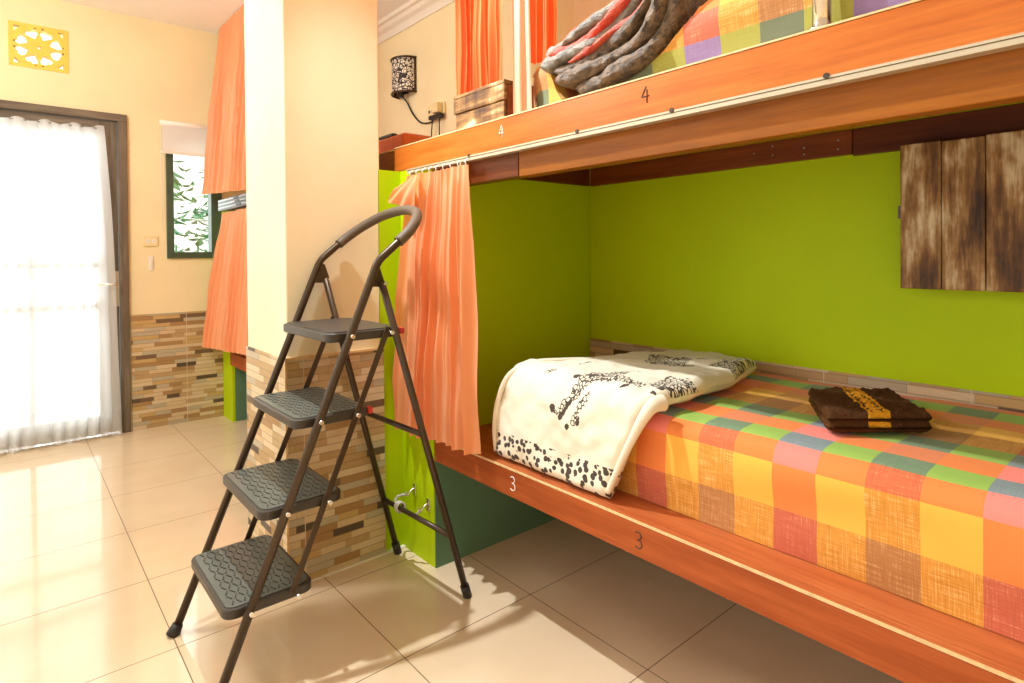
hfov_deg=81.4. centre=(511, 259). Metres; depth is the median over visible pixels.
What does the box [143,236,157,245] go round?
wall socket
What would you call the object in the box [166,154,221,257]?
window
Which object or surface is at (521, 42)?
post
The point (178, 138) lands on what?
roller blind
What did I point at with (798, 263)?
wall
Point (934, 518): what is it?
mattress
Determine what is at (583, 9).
wall
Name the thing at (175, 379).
wall tiles
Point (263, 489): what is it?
step
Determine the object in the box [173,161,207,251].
shrub
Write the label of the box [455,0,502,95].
curtain
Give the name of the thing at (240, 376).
wall
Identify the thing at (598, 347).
trim
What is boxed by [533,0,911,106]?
mattress
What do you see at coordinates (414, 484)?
wall hook
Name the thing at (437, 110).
wall socket
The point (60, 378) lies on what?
door curtain
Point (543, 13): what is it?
curtain
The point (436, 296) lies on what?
curtain
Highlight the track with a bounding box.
[218,193,246,211]
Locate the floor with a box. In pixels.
[0,416,904,682]
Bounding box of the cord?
[394,493,420,514]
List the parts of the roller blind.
pull chain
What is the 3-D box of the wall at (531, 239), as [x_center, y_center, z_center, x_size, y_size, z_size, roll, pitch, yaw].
[-0.048,0.402,2.661,0.902,1.533,0.283,-1,1,-40]
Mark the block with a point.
(32, 45)
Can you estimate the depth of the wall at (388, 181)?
2.40 m
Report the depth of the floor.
2.01 m
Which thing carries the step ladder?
on the floor
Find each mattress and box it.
[379,133,431,152]
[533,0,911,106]
[616,372,1023,642]
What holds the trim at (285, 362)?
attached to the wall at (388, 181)
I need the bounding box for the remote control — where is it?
[379,133,397,139]
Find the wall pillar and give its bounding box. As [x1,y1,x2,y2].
[244,0,379,357]
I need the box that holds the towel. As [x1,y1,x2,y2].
[808,386,931,432]
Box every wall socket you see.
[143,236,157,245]
[427,101,445,135]
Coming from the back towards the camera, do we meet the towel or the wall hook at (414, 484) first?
the wall hook at (414, 484)
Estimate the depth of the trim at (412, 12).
4.01 m
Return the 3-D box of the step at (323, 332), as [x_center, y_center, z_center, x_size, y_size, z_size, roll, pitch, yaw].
[-0.578,0.234,2.000,0.254,0.028,0.399,-1,1,-40]
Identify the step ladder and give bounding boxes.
[166,205,471,682]
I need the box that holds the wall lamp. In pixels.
[390,55,431,123]
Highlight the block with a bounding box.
[8,20,68,73]
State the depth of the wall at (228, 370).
4.36 m
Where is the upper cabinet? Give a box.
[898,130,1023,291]
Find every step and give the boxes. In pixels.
[191,535,310,619]
[223,459,340,520]
[253,387,367,428]
[283,323,398,342]
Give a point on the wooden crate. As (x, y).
(492, 101)
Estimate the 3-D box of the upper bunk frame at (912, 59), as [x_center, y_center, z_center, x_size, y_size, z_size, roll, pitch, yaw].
[0.679,-0.366,1.763,0.902,0.198,3.310,-1,1,-40]
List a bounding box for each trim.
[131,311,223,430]
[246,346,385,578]
[284,361,288,553]
[285,347,377,360]
[311,544,405,581]
[378,0,454,44]
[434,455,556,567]
[590,338,1023,412]
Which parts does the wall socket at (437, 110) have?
plate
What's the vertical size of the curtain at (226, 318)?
0.965 m
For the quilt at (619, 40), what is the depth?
1.61 m
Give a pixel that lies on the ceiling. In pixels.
(208, 16)
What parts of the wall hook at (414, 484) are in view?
hook plate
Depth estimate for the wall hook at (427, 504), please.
2.29 m
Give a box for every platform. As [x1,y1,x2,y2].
[230,193,245,371]
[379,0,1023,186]
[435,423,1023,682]
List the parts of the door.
rail, handle, handle plate, frame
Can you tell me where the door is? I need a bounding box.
[0,99,130,432]
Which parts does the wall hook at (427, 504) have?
hook plate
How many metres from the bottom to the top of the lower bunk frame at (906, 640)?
0.092 m
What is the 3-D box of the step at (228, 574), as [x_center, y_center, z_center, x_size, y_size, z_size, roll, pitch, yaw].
[-0.799,0.953,1.813,0.246,0.028,0.399,-1,1,-40]
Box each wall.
[0,0,246,430]
[222,210,235,421]
[233,210,246,420]
[378,0,1023,396]
[378,170,403,550]
[400,169,590,567]
[574,0,610,27]
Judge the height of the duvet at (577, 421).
0.329 m
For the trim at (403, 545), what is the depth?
2.29 m
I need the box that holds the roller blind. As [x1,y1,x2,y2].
[159,120,207,230]
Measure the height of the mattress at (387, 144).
0.130 m
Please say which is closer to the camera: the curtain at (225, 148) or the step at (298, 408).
the step at (298, 408)
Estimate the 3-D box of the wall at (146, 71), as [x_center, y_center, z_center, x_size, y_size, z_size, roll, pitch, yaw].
[-3.250,-0.240,3.668,5.000,2.853,0.160,-1,1,-40]
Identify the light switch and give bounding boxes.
[148,256,153,270]
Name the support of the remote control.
on the mattress at (387, 144)
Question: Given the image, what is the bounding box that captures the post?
[808,0,831,29]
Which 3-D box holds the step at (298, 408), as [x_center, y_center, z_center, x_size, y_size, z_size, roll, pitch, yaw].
[-0.659,0.474,1.932,0.240,0.028,0.399,-1,1,-40]
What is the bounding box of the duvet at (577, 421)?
[492,349,757,498]
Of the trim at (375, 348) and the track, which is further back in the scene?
the track
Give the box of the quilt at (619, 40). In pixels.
[540,0,707,94]
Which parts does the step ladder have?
frame, hinge plate, leg, hinge plate, leg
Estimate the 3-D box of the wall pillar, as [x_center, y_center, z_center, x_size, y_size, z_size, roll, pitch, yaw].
[-0.818,-0.649,2.420,0.376,2.053,0.450,-1,1,-40]
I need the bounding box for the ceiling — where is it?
[59,0,409,33]
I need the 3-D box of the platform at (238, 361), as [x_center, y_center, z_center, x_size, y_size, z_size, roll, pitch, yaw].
[-1.061,0.152,3.835,0.892,1.210,1.980,-1,1,-40]
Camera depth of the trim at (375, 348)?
2.23 m
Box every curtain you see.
[0,116,121,453]
[202,4,245,193]
[202,208,247,354]
[388,158,480,454]
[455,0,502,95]
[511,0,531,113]
[530,0,556,64]
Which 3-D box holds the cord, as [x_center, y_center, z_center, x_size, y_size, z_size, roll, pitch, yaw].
[-0.421,0.948,2.294,0.081,0.058,0.141,-1,1,-40]
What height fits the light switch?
0.100 m
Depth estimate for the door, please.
4.04 m
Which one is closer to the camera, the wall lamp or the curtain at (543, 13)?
the curtain at (543, 13)
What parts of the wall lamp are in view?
lamp shade, shade post, cord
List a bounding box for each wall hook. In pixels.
[405,483,415,496]
[418,498,429,512]
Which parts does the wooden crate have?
lid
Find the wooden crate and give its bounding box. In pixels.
[454,79,533,129]

